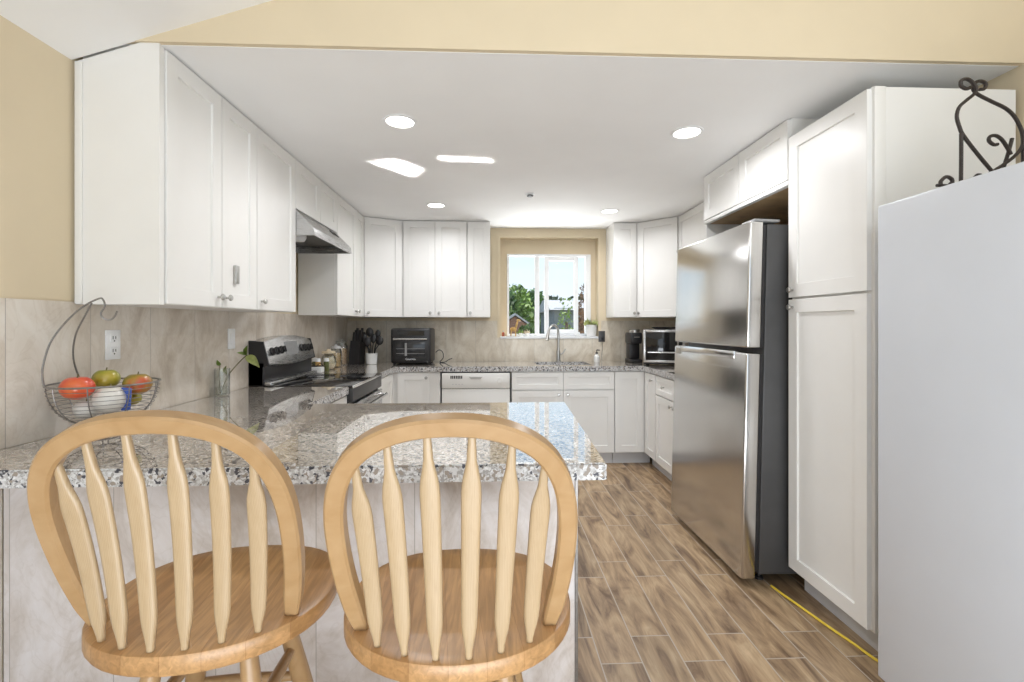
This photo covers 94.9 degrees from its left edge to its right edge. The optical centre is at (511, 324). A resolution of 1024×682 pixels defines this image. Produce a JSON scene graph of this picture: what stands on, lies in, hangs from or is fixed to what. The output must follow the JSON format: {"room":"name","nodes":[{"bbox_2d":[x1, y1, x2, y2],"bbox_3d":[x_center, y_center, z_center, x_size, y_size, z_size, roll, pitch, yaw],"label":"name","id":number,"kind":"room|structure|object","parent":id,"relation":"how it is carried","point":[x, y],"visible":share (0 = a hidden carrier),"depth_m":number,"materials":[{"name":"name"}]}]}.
{"room":"kitchen","nodes":[
{"label":"kitchen","id":0,"kind":"room"},
{"bbox_2d":[0,0,271,59],"bbox_3d":[0.301,-1.585,-0.422,3.745,1.356,4.332,0,0,-2],"label":"ceiling","id":1,"kind":"structure","parent":0,"point":[75,29],"depth_m":1.57,"materials":[{"name":"paint"}]},
{"bbox_2d":[0,15,347,681],"bbox_3d":[-1.600,-0.110,1.233,0.128,2.800,7.800,0,0,-2],"label":"wall","id":2,"kind":"structure","parent":0,"point":[182,348],"depth_m":1.60,"materials":[{"name":"tile"}]},
{"bbox_2d":[0,449,1,681],"bbox_3d":[-1.523,0.833,0.830,0.008,0.914,1.188,0,0,-2],"label":"tiled wall","id":3,"kind":"structure","parent":2,"relation":"attached to","point":[1,449],"depth_m":1.42,"materials":[{"name":"beige tile"}]},
{"bbox_2d":[105,330,120,359],"bbox_3d":[-1.557,0.077,1.835,0.009,0.115,0.070,0,0,-2],"label":"wall outlet","id":4,"kind":"object","parent":2,"relation":"attached to","point":[112,337],"visible":1,"depth_m":1.83,"materials":[{"name":"white plastic"}]},
{"bbox_2d":[110,334,117,341],"bbox_3d":[-1.554,0.052,1.836,0.003,0.030,0.034,0,0,-2],"label":"socket","id":5,"kind":"object","parent":4,"relation":"attached to","point":[113,337],"depth_m":1.83,"materials":[{"name":"white plastic"}]},
{"bbox_2d":[110,347,117,354],"bbox_3d":[-1.554,0.102,1.836,0.003,0.030,0.034,0,0,-2],"label":"socket","id":6,"kind":"object","parent":4,"relation":"attached to","point":[113,350],"depth_m":1.83,"materials":[{"name":"white plastic"}]},
{"bbox_2d":[75,42,256,309],"bbox_3d":[-1.405,-0.554,2.020,0.324,0.960,0.694,0,0,-2],"label":"upper cabinet","id":7,"kind":"object","parent":2,"relation":"attached to","point":[166,166],"visible":0.98,"depth_m":1.69,"materials":[{"name":"white paint"}]},
{"bbox_2d":[228,329,234,348],"bbox_3d":[-1.592,0.078,2.670,0.010,0.115,0.070,0,0,-2],"label":"light switch","id":8,"kind":"object","parent":2,"relation":"attached to","point":[231,332],"visible":1,"depth_m":2.66,"materials":[{"name":"white plastic"}]},
{"bbox_2d":[210,127,295,311],"bbox_3d":[-1.430,-0.542,2.602,0.324,0.933,0.469,0,0,-2],"label":"upper cabinet","id":9,"kind":"object","parent":2,"relation":"attached to","point":[276,168],"visible":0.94,"depth_m":2.61,"materials":[{"name":"white paint"}]},
{"bbox_2d":[296,160,336,232],"bbox_3d":[-1.471,-0.857,3.216,0.295,0.304,0.757,0,0,-2],"label":"upper cabinet","id":10,"kind":"object","parent":2,"relation":"attached to","point":[315,199],"visible":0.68,"depth_m":3.17,"materials":[{"name":"white paint"}]},
{"bbox_2d":[296,210,351,253],"bbox_3d":[-1.415,-0.622,3.218,0.404,0.162,0.752,0,0,-2],"label":"range hood","id":11,"kind":"object","parent":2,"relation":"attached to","point":[312,237],"visible":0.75,"depth_m":3.27,"materials":[{"name":"silver metal"}]},
{"bbox_2d":[298,194,363,316],"bbox_3d":[-1.489,-0.542,3.976,0.324,0.933,0.757,0,0,-2],"label":"upper cabinet","id":12,"kind":"object","parent":2,"relation":"attached to","point":[329,285],"visible":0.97,"depth_m":3.63,"materials":[{"name":"white paint"}]},
{"bbox_2d":[346,217,406,317],"bbox_3d":[-1.366,-0.542,4.587,0.620,0.933,0.495,0,0,-2],"label":"upper cabinet","id":13,"kind":"object","parent":2,"relation":"attached to","point":[383,238],"visible":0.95,"depth_m":4.45,"materials":[{"name":"white paint"}]},
{"bbox_2d":[347,228,675,361],"bbox_3d":[0.069,-0.110,5.027,3.545,2.800,0.260,0,0,-2],"label":"wall","id":14,"kind":"structure","parent":0,"point":[458,340],"depth_m":4.91,"materials":[{"name":"tile"}]},
{"bbox_2d":[403,221,467,317],"bbox_3d":[-0.750,-0.542,4.687,0.613,0.933,0.346,0,0,-2],"label":"upper cabinet","id":15,"kind":"object","parent":14,"relation":"attached to","point":[434,252],"visible":0.96,"depth_m":4.54,"materials":[{"name":"white paint"}]},
{"bbox_2d":[467,221,489,317],"bbox_3d":[-0.330,-0.542,4.705,0.222,0.933,0.346,0,0,-2],"label":"upper cabinet","id":16,"kind":"object","parent":14,"relation":"attached to","point":[478,232],"visible":1,"depth_m":4.56,"materials":[{"name":"white paint"}]},
{"bbox_2d":[507,254,590,335],"bbox_3d":[0.396,-0.321,5.065,0.902,0.878,0.072,0,0,-2],"label":"window","id":17,"kind":"structure","parent":14,"relation":"in","point":[547,257],"depth_m":5.04,"materials":[{"name":"white plastic"}]},
{"bbox_2d":[497,234,600,337],"bbox_3d":[0.391,-0.407,4.916,1.090,1.075,0.013,0,0,-2],"label":"trim","id":18,"kind":"structure","parent":14,"relation":"attached to","point":[498,235],"depth_m":4.91,"materials":[{"name":"yellow paint"}]},
{"bbox_2d":[500,336,597,338],"bbox_3d":[0.389,0.131,4.976,1.028,0.022,0.150,0,0,-2],"label":"window sill","id":19,"kind":"structure","parent":14,"relation":"attached to","point":[501,337],"depth_m":4.90,"materials":[{"name":"white plastic"}]},
{"bbox_2d":[510,318,520,335],"bbox_3d":[0.034,0.021,4.966,0.115,0.199,0.042,0,0,-2],"label":"figurine","id":20,"kind":"object","parent":19,"relation":"on","point":[517,320],"visible":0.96,"depth_m":4.95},
{"bbox_2d":[583,318,597,335],"bbox_3d":[0.833,0.019,4.966,0.182,0.200,0.180,0,0,-34],"label":"potted plant","id":21,"kind":"object","parent":19,"relation":"on","point":[591,327],"visible":0.99,"depth_m":4.93,"materials":[{"name":"green plant"}]},
{"bbox_2d":[598,331,604,349],"bbox_3d":[0.933,0.162,4.919,0.063,0.188,0.030,0,0,-2],"label":"wall outlet","id":22,"kind":"object","parent":14,"relation":"attached to","point":[601,334],"visible":1,"depth_m":4.90,"materials":[{"name":"black plastic"}]},
{"bbox_2d":[606,223,636,317],"bbox_3d":[1.108,-0.542,4.766,0.229,0.933,0.346,0,0,-2],"label":"upper cabinet","id":23,"kind":"object","parent":14,"relation":"attached to","point":[621,238],"visible":1,"depth_m":4.63,"materials":[{"name":"white paint"}]},
{"bbox_2d":[633,216,678,317],"bbox_3d":[1.536,-0.542,4.653,0.638,0.933,0.610,0,0,-2],"label":"upper cabinet","id":24,"kind":"object","parent":14,"relation":"attached to","point":[657,240],"visible":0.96,"depth_m":4.49,"materials":[{"name":"white paint"}]},
{"bbox_2d":[117,44,1017,228],"bbox_3d":[0.102,-1.070,3.482,4.300,0.120,3.450,0,0,-2],"label":"ceiling","id":25,"kind":"structure","parent":0,"point":[587,135],"depth_m":2.25,"materials":[{"name":"paint"}]},
{"bbox_2d":[383,114,416,128],"bbox_3d":[-0.554,-1.006,2.329,0.168,0.006,0.168,0,0,-2],"label":"recessed light","id":26,"kind":"object","parent":25,"relation":"in","point":[400,121],"visible":1,"depth_m":2.33,"materials":[{"name":"white plastic"}]},
{"bbox_2d":[426,202,445,207],"bbox_3d":[-0.639,-1.006,3.956,0.168,0.006,0.168,0,0,-2],"label":"recessed light","id":27,"kind":"object","parent":25,"relation":"in","point":[434,204],"visible":1,"depth_m":3.96,"materials":[{"name":"white"}]},
{"bbox_2d":[526,193,534,196],"bbox_3d":[0.139,-1.000,3.619,0.072,0.020,0.072,0,0,-2],"label":"sprinkler","id":28,"kind":"object","parent":25,"relation":"attached to","point":[527,194],"visible":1,"depth_m":3.60,"materials":[{"name":"white plastic"}]},
{"bbox_2d":[600,209,618,213],"bbox_3d":[0.864,-1.006,4.160,0.168,0.006,0.168,0,0,-2],"label":"recessed light","id":29,"kind":"object","parent":25,"relation":"in","point":[606,211],"visible":1,"depth_m":4.17,"materials":[{"name":"white plastic"}]},
{"bbox_2d":[670,125,703,138],"bbox_3d":[0.916,-1.006,2.461,0.168,0.006,0.168,0,0,-2],"label":"recessed light","id":30,"kind":"object","parent":25,"relation":"in","point":[685,132],"visible":1,"depth_m":2.46,"materials":[{"name":"white plastic"}]},
{"bbox_2d":[128,0,1023,65],"bbox_3d":[0.206,-1.761,1.800,3.545,1.498,0.120,0,0,-2],"label":"wall header","id":31,"kind":"structure","parent":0,"point":[963,32],"depth_m":1.75,"materials":[{"name":"yellow paint"}]},
{"bbox_2d":[578,457,884,681],"bbox_3d":[0.195,1.320,1.310,4.300,0.060,7.800,0,0,-2],"label":"floor","id":32,"kind":"structure","parent":0,"point":[656,603],"depth_m":2.13,"materials":[{"name":"brown wood"}]},
{"bbox_2d":[27,410,336,681],"bbox_3d":[-0.619,0.717,0.987,0.466,1.153,0.474,0,0,-5],"label":"bar stool","id":33,"kind":"object","parent":32,"relation":"on","point":[189,616],"visible":0.98,"depth_m":0.82,"materials":[{"name":"brown wood"}]},
{"bbox_2d":[4,480,577,681],"bbox_3d":[-0.682,0.857,1.835,1.754,0.867,0.756,0,0,-2],"label":"base cabinet","id":34,"kind":"object","parent":32,"relation":"on","point":[43,630],"visible":0.22,"depth_m":1.46,"materials":[{"name":"wood"}]},
{"bbox_2d":[0,387,606,488],"bbox_3d":[-0.651,0.399,2.067,1.838,0.046,1.650,0,0,-2],"label":"countertop","id":35,"kind":"structure","parent":34,"relation":"on","point":[308,434],"depth_m":1.48,"materials":[{"name":"grey stone"}]},
{"bbox_2d":[41,297,160,423],"bbox_3d":[-1.392,0.141,1.610,0.306,0.470,0.306,0,0,-2],"label":"wire fruit basket","id":36,"kind":"object","parent":35,"relation":"on","point":[103,300],"visible":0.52,"depth_m":1.54,"materials":[{"name":"black metal"}]},
{"bbox_2d":[58,374,95,399],"bbox_3d":[-1.428,0.203,1.544,0.092,0.084,0.092,0,0,-2],"label":"apple","id":37,"kind":"object","parent":36,"relation":"in","point":[72,382],"visible":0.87,"depth_m":1.52,"materials":[{"name":"red food"}]},
{"bbox_2d":[72,398,98,418],"bbox_3d":[-1.437,0.282,1.586,0.072,0.069,0.072,0,0,-2],"label":"onion","id":38,"kind":"object","parent":36,"relation":"in","point":[76,408],"visible":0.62,"depth_m":1.56,"materials":[{"name":"white food"}]},
{"bbox_2d":[44,382,159,423],"bbox_3d":[-1.392,0.265,1.611,0.301,0.135,0.302,0,0,-2],"label":"wire bowl","id":39,"kind":"object","parent":36,"relation":"on","point":[156,383],"depth_m":1.52,"materials":[{"name":"metal"}]},
{"bbox_2d":[91,367,120,386],"bbox_3d":[-1.422,0.186,1.647,0.080,0.075,0.072,0,0,-31],"label":"mango","id":40,"kind":"object","parent":36,"relation":"in","point":[106,377],"visible":0.76,"depth_m":1.62,"materials":[{"name":"food"}]},
{"bbox_2d":[91,384,125,412],"bbox_3d":[-1.357,0.248,1.587,0.094,0.098,0.094,0,0,-2],"label":"onion","id":41,"kind":"object","parent":36,"relation":"in","point":[100,396],"visible":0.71,"depth_m":1.56,"materials":[{"name":"white food"}]},
{"bbox_2d":[121,387,131,410],"bbox_3d":[-1.315,0.252,1.602,0.032,0.078,0.006,0,0,-2],"label":"packet","id":42,"kind":"object","parent":36,"relation":"in","point":[122,388],"visible":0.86,"depth_m":1.60,"materials":[{"name":"blue plastic"}]},
{"bbox_2d":[131,394,141,404],"bbox_3d":[-1.371,0.266,1.698,0.057,0.044,0.047,0,0,-14],"label":"mango","id":43,"kind":"object","parent":36,"relation":"in","point":[134,396],"visible":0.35,"depth_m":1.69,"materials":[{"name":"food"}]},
{"bbox_2d":[122,371,152,393],"bbox_3d":[-1.329,0.205,1.669,0.087,0.081,0.074,0,0,-37],"label":"apple","id":44,"kind":"object","parent":36,"relation":"in","point":[133,378],"visible":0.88,"depth_m":1.65,"materials":[{"name":"red food"}]},
{"bbox_2d":[215,368,229,396],"bbox_3d":[-1.540,0.303,2.497,0.074,0.144,0.074,0,0,-2],"label":"glass vase","id":45,"kind":"object","parent":35,"relation":"on","point":[221,394],"visible":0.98,"depth_m":2.50,"materials":[{"name":"clear glass"}]},
{"bbox_2d":[216,345,259,393],"bbox_3d":[-1.462,0.237,2.522,0.209,0.256,0.062,0,0,-12],"label":"plant cutting","id":46,"kind":"object","parent":45,"relation":"in","point":[252,359],"visible":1,"depth_m":2.53,"materials":[{"name":"green plant"}]},
{"bbox_2d":[249,335,387,403],"bbox_3d":[-1.277,0.651,3.251,0.685,1.158,0.755,0,0,-2],"label":"range","id":47,"kind":"object","parent":32,"relation":"on","point":[283,360],"visible":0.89,"depth_m":3.10,"materials":[{"name":"silver metal"}]},
{"bbox_2d":[249,373,380,387],"bbox_3d":[-1.309,0.379,3.250,0.620,0.012,0.755,0,0,-2],"label":"cooktop","id":48,"kind":"object","parent":47,"relation":"in","point":[351,380],"depth_m":3.16,"materials":[{"name":"black glass"}]},
{"bbox_2d":[346,388,387,403],"bbox_3d":[-1.277,0.807,3.251,0.685,0.845,0.751,0,0,-2],"label":"oven","id":49,"kind":"object","parent":47,"relation":"in","point":[356,395],"depth_m":3.15,"materials":[{"name":"silver metal"}]},
{"bbox_2d":[329,396,346,403],"bbox_3d":[-1.278,0.857,2.555,0.622,0.867,0.609,0,0,-2],"label":"base cabinet","id":50,"kind":"object","parent":32,"relation":"on","point":[343,400],"visible":0.02,"depth_m":2.77,"materials":[{"name":"white paint"}]},
{"bbox_2d":[378,373,392,402],"bbox_3d":[-1.351,0.857,3.935,0.594,0.867,0.597,0,0,-2],"label":"base cabinet","id":51,"kind":"object","parent":32,"relation":"on","point":[387,381],"visible":0.06,"depth_m":4.02,"materials":[{"name":"white paint"}]},
{"bbox_2d":[393,372,440,402],"bbox_3d":[-0.879,0.857,4.532,0.435,0.867,0.646,0,0,-2],"label":"base cabinet","id":52,"kind":"object","parent":32,"relation":"on","point":[408,387],"visible":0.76,"depth_m":4.25,"materials":[{"name":"white paint"}]},
{"bbox_2d":[323,412,577,681],"bbox_3d":[-0.109,0.717,0.966,0.466,1.153,0.474,0,0,-2],"label":"bar stool","id":53,"kind":"object","parent":32,"relation":"on","point":[470,613],"visible":1,"depth_m":0.80,"materials":[{"name":"brown wood"}]},
{"bbox_2d":[441,372,510,402],"bbox_3d":[-0.339,0.861,4.557,0.630,0.859,0.642,0,0,-2],"label":"dishwasher","id":54,"kind":"object","parent":32,"relation":"on","point":[456,387],"visible":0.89,"depth_m":4.25,"materials":[{"name":"white plastic"}]},
{"bbox_2d":[511,371,613,462],"bbox_3d":[0.456,0.857,4.588,0.944,0.867,0.646,0,0,-2],"label":"base cabinet","id":55,"kind":"object","parent":32,"relation":"on","point":[589,395],"visible":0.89,"depth_m":4.31,"materials":[{"name":"white paint"}]},
{"bbox_2d":[323,361,674,379],"bbox_3d":[0.109,0.399,4.035,3.524,0.046,1.724,0,0,-2],"label":"countertop","id":56,"kind":"structure","parent":55,"relation":"on","point":[386,368],"depth_m":4.29,"materials":[{"name":"grey stone"}]},
{"bbox_2d":[311,363,323,372],"bbox_3d":[-1.544,0.337,3.703,0.133,0.078,0.090,0,0,-2],"label":"butter dish","id":57,"kind":"object","parent":56,"relation":"on","point":[320,368],"visible":0.72,"depth_m":3.67,"materials":[{"name":"white ceramic"}]},
{"bbox_2d":[315,358,320,364],"bbox_3d":[-1.568,0.323,3.797,0.042,0.106,0.041,0,0,-2],"label":"spice jar","id":58,"kind":"object","parent":56,"relation":"on","point":[317,360],"visible":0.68,"depth_m":3.78,"materials":[{"name":"white plastic"}]},
{"bbox_2d":[324,358,328,370],"bbox_3d":[-1.517,0.323,3.839,0.042,0.106,0.041,0,0,-2],"label":"spice jar","id":59,"kind":"object","parent":56,"relation":"on","point":[326,360],"visible":0.93,"depth_m":3.82,"materials":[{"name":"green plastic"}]},
{"bbox_2d":[321,349,335,369],"bbox_3d":[-1.556,0.289,3.987,0.124,0.173,0.124,0,0,-2],"label":"storage jar","id":60,"kind":"object","parent":56,"relation":"on","point":[332,363],"visible":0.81,"depth_m":3.96,"materials":[{"name":"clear glass"}]},
{"bbox_2d":[330,344,340,366],"bbox_3d":[-1.581,0.273,4.217,0.100,0.205,0.100,0,0,-2],"label":"storage jar","id":61,"kind":"object","parent":56,"relation":"on","point":[337,356],"visible":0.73,"depth_m":4.18,"materials":[{"name":"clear glass"}]},
{"bbox_2d":[335,340,347,364],"bbox_3d":[-1.610,0.253,4.436,0.116,0.245,0.116,0,0,-2],"label":"storage jar","id":62,"kind":"object","parent":56,"relation":"on","point":[344,352],"visible":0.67,"depth_m":4.40,"materials":[{"name":"clear glass"}]},
{"bbox_2d":[348,328,365,364],"bbox_3d":[-1.489,0.203,4.522,0.100,0.346,0.164,0,0,10],"label":"knife block","id":63,"kind":"object","parent":56,"relation":"on","point":[357,347],"visible":0.9,"depth_m":4.48,"materials":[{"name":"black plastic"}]},
{"bbox_2d":[366,353,377,364],"bbox_3d":[-1.342,0.323,4.497,0.114,0.106,0.114,0,0,-2],"label":"utensil crock","id":64,"kind":"object","parent":56,"relation":"on","point":[371,358],"visible":0.96,"depth_m":4.45,"materials":[{"name":"white ceramic"}]},
{"bbox_2d":[361,333,368,352],"bbox_3d":[-1.399,0.219,4.507,0.088,0.290,0.027,0,0,-2],"label":"utensil","id":65,"kind":"object","parent":64,"relation":"in","point":[364,335],"visible":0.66,"depth_m":4.50,"materials":[{"name":"black plastic"}]},
{"bbox_2d":[363,337,370,352],"bbox_3d":[-1.375,0.239,4.466,0.070,0.250,0.032,0,0,-19],"label":"utensil","id":66,"kind":"object","parent":64,"relation":"in","point":[367,341],"visible":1,"depth_m":4.46,"materials":[{"name":"black plastic"}]},
{"bbox_2d":[366,327,372,352],"bbox_3d":[-1.369,0.194,4.523,0.069,0.340,0.032,0,0,14],"label":"utensil","id":67,"kind":"object","parent":64,"relation":"in","point":[369,331],"visible":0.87,"depth_m":4.51,"materials":[{"name":"black plastic"}]},
{"bbox_2d":[371,334,375,352],"bbox_3d":[-1.320,0.224,4.482,0.053,0.280,0.030,0,0,-2],"label":"utensil","id":68,"kind":"object","parent":64,"relation":"in","point":[373,336],"visible":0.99,"depth_m":4.47,"materials":[{"name":"black plastic"}]},
{"bbox_2d":[374,330,380,351],"bbox_3d":[-1.302,0.204,4.524,0.074,0.320,0.029,0,0,-14],"label":"utensil","id":69,"kind":"object","parent":64,"relation":"in","point":[377,333],"visible":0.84,"depth_m":4.52,"materials":[{"name":"black plastic"}]},
{"bbox_2d":[374,336,382,352],"bbox_3d":[-1.280,0.234,4.494,0.099,0.260,0.027,0,0,-2],"label":"utensil","id":70,"kind":"object","parent":64,"relation":"in","point":[379,340],"visible":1,"depth_m":4.49,"materials":[{"name":"black plastic"}]},
{"bbox_2d":[391,328,434,364],"bbox_3d":[-0.963,0.203,4.582,0.375,0.345,0.382,0,0,-2],"label":"toaster oven","id":71,"kind":"object","parent":56,"relation":"on","point":[408,345],"visible":1,"depth_m":4.43,"materials":[{"name":"black metal"}]},
{"bbox_2d":[436,350,451,362],"bbox_3d":[-0.683,0.312,4.701,0.170,0.131,0.060,0,0,-2],"label":"power cord","id":72,"kind":"object","parent":56,"relation":"on","point":[437,350],"visible":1,"depth_m":4.71,"materials":[{"name":"black plastic"}]},
{"bbox_2d":[545,324,565,361],"bbox_3d":[0.427,0.182,4.777,0.267,0.387,0.078,0,0,-37],"label":"faucet","id":73,"kind":"object","parent":56,"relation":"on","point":[558,353],"visible":1,"depth_m":4.81,"materials":[{"name":"silver metal"}]},
{"bbox_2d":[594,349,599,361],"bbox_3d":[0.855,0.310,4.741,0.062,0.130,0.060,0,0,-2],"label":"soap dispenser","id":74,"kind":"object","parent":56,"relation":"on","point":[596,357],"visible":0.98,"depth_m":4.72,"materials":[{"name":"white plastic"}]},
{"bbox_2d":[594,354,599,361],"bbox_3d":[0.854,0.333,4.741,0.060,0.085,0.060,0,0,-2],"label":"bottle","id":75,"kind":"object","parent":74,"relation":"on","point":[596,358],"depth_m":4.72,"materials":[{"name":"white plastic"}]},
{"bbox_2d":[625,329,642,362],"bbox_3d":[1.229,0.209,4.747,0.115,0.332,0.220,0,0,-2],"label":"coffee maker","id":76,"kind":"object","parent":56,"relation":"on","point":[633,338],"visible":1,"depth_m":4.73,"materials":[{"name":"black plastic"}]},
{"bbox_2d":[625,358,642,362],"bbox_3d":[1.229,0.358,4.747,0.115,0.035,0.220,0,0,-2],"label":"tray","id":77,"kind":"object","parent":76,"relation":"on","point":[632,360],"depth_m":4.64,"materials":[{"name":"black plastic"}]},
{"bbox_2d":[643,329,684,364],"bbox_3d":[1.422,0.208,4.412,0.370,0.335,0.291,0,0,16],"label":"countertop oven","id":78,"kind":"object","parent":56,"relation":"on","point":[659,345],"visible":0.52,"depth_m":4.31,"materials":[{"name":"grey metal"}]},
{"bbox_2d":[651,327,675,328],"bbox_3d":[1.433,0.029,4.425,0.250,0.022,0.250,0,0,-2],"label":"baking tray","id":79,"kind":"object","parent":78,"relation":"on","point":[651,327],"visible":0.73,"depth_m":4.33,"materials":[{"name":"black metal"}]},
{"bbox_2d":[612,371,649,462],"bbox_3d":[1.107,0.857,4.630,0.354,0.867,0.618,0,0,-2],"label":"base cabinet","id":80,"kind":"object","parent":32,"relation":"on","point":[629,386],"visible":0.67,"depth_m":4.33,"materials":[{"name":"white paint"}]},
{"bbox_2d":[645,372,664,474],"bbox_3d":[1.534,0.857,4.201,0.680,0.867,0.313,0,0,-2],"label":"base cabinet","id":81,"kind":"object","parent":32,"relation":"on","point":[650,379],"visible":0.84,"depth_m":4.18,"materials":[{"name":"white paint"}]},
{"bbox_2d":[656,376,673,480],"bbox_3d":[1.558,0.857,3.639,0.680,0.867,0.807,0,0,-2],"label":"base cabinet","id":82,"kind":"object","parent":32,"relation":"on","point":[664,386],"visible":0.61,"depth_m":3.84,"materials":[{"name":"white paint"}]},
{"bbox_2d":[705,224,741,238],"bbox_3d":[1.621,0.141,3.223,0.592,2.298,0.018,0,0,-2],"label":"panel","id":83,"kind":"object","parent":32,"relation":"on","point":[711,229],"visible":0.02,"depth_m":3.20,"materials":[{"name":"white paint"}]},
{"bbox_2d":[671,219,797,579],"bbox_3d":[1.489,0.382,2.765,0.784,1.816,0.872,0,0,-3],"label":"refrigerator","id":84,"kind":"object","parent":32,"relation":"on","point":[730,452],"visible":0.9,"depth_m":2.39,"materials":[{"name":"grey metal"}]},
{"bbox_2d":[770,585,877,661],"bbox_3d":[1.381,1.284,1.983,0.175,0.010,0.679,0,0,-31],"label":"extension cord","id":85,"kind":"object","parent":32,"relation":"on","point":[772,586],"visible":0.7,"depth_m":2.00,"materials":[{"name":"yellow plastic"}]},
{"bbox_2d":[786,86,1015,650],"bbox_3d":[1.637,0.188,2.052,0.624,2.205,0.494,0,0,-2],"label":"pantry cabinet","id":86,"kind":"object","parent":32,"relation":"on","point":[883,145],"visible":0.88,"depth_m":1.92,"materials":[{"name":"white paint"}]},
{"bbox_2d":[878,161,1023,681],"bbox_3d":[1.642,0.431,1.323,0.700,1.718,0.760,0,0,-2],"label":"freezer","id":87,"kind":"object","parent":32,"relation":"on","point":[951,256],"visible":1,"depth_m":1.41,"materials":[{"name":"white metal"}]},
{"bbox_2d":[935,77,1023,186],"bbox_3d":[1.468,-0.600,1.476,0.292,0.340,0.037,0,0,-5],"label":"stand","id":88,"kind":"object","parent":87,"relation":"on","point":[974,88],"visible":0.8,"depth_m":1.47,"materials":[{"name":"metal"}]},
{"bbox_2d":[978,63,1023,163],"bbox_3d":[2.058,-0.610,1.389,0.120,3.800,7.800,0,0,-2],"label":"wall","id":89,"kind":"structure","parent":0,"point":[1013,79],"depth_m":1.84,"materials":[{"name":"yellow paint"}]},
{"bbox_2d":[676,202,704,251],"bbox_3d":[1.712,-0.825,3.794,0.360,0.369,1.104,0,0,-2],"label":"upper cabinet","id":90,"kind":"object","parent":89,"relation":"attached to","point":[691,223],"visible":0.12,"depth_m":4.06,"materials":[{"name":"white paint"}]},
{"bbox_2d":[704,118,817,224],"bbox_3d":[1.630,-0.846,2.758,0.612,0.326,0.908,0,0,-2],"label":"upper cabinet","id":91,"kind":"object","parent":89,"relation":"attached to","point":[754,183],"visible":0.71,"depth_m":2.66,"materials":[{"name":"white paint"}]},
{"label":"outside","id":92,"kind":"structure","parent":0,"visible":0},
{"bbox_3d":[3.607,1.840,32.833,70.000,0.100,54.700,0,0,-2],"label":"ground","id":93,"kind":"structure","parent":92,"visible":0},
{"bbox_2d":[509,290,515,314],"bbox_3d":[-0.706,0.093,18.957,1.738,3.400,1.671,0,0,-2],"label":"leafy tree","id":94,"kind":"object","parent":93,"relation":"on","point":[511,297],"visible":0.02,"depth_m":18.74,"materials":[{"name":"green plant"}]},
{"bbox_2d":[509,313,529,333],"bbox_3d":[0.055,0.730,13.755,0.880,2.120,1.720,0,0,-2],"label":"garden shed","id":95,"kind":"object","parent":93,"relation":"on","point":[512,322],"visible":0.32,"depth_m":13.01,"materials":[{"name":"brown wood"}]},
{"bbox_2d":[509,283,540,330],"bbox_3d":[0.165,-0.031,20.593,2.208,3.648,2.013,0,0,-2],"label":"leafy tree","id":96,"kind":"object","parent":93,"relation":"on","point":[522,298],"visible":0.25,"depth_m":20.28,"materials":[{"name":"green plant"}]},
{"bbox_2d":[518,322,534,333],"bbox_3d":[0.390,0.862,9.644,0.675,1.861,0.853,0,0,-2],"label":"shrub","id":97,"kind":"object","parent":93,"relation":"on","point":[531,324],"visible":0.06,"depth_m":9.65,"materials":[{"name":"green plant"}]},
{"bbox_2d":[527,288,543,333],"bbox_3d":[1.192,-0.061,24.017,1.782,3.706,1.771,0,0,-2],"label":"leafy tree","id":98,"kind":"object","parent":93,"relation":"on","point":[532,293],"visible":0.16,"depth_m":23.65,"materials":[{"name":"green plant"}]},
{"bbox_2d":[549,294,563,299],"bbox_3d":[2.478,-0.015,27.228,2.686,3.618,2.438,0,0,-2],"label":"leafy tree","id":99,"kind":"object","parent":93,"relation":"on","point":[550,297],"visible":0.02,"depth_m":27.03,"materials":[{"name":"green plant"}]},
{"bbox_2d":[539,300,583,333],"bbox_3d":[2.762,0.480,16.132,3.450,2.620,4.400,0,0,-2],"label":"garage","id":100,"kind":"structure","parent":93,"relation":"on","point":[555,306],"depth_m":14.43,"materials":[{"name":"grey paint"}]},
{"bbox_2d":[557,297,572,328],"bbox_3d":[1.182,0.605,9.920,0.430,2.374,0.597,0,0,-2],"label":"shrub","id":101,"kind":"object","parent":93,"relation":"on","point":[568,309],"visible":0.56,"depth_m":9.90,"materials":[{"name":"green plant"}]},
{"bbox_2d":[573,284,583,333],"bbox_3d":[1.338,0.495,8.948,0.332,2.592,0.510,0,0,-11],"label":"shrub","id":102,"kind":"object","parent":93,"relation":"on","point":[580,310],"visible":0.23,"depth_m":8.92,"materials":[{"name":"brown plant"}]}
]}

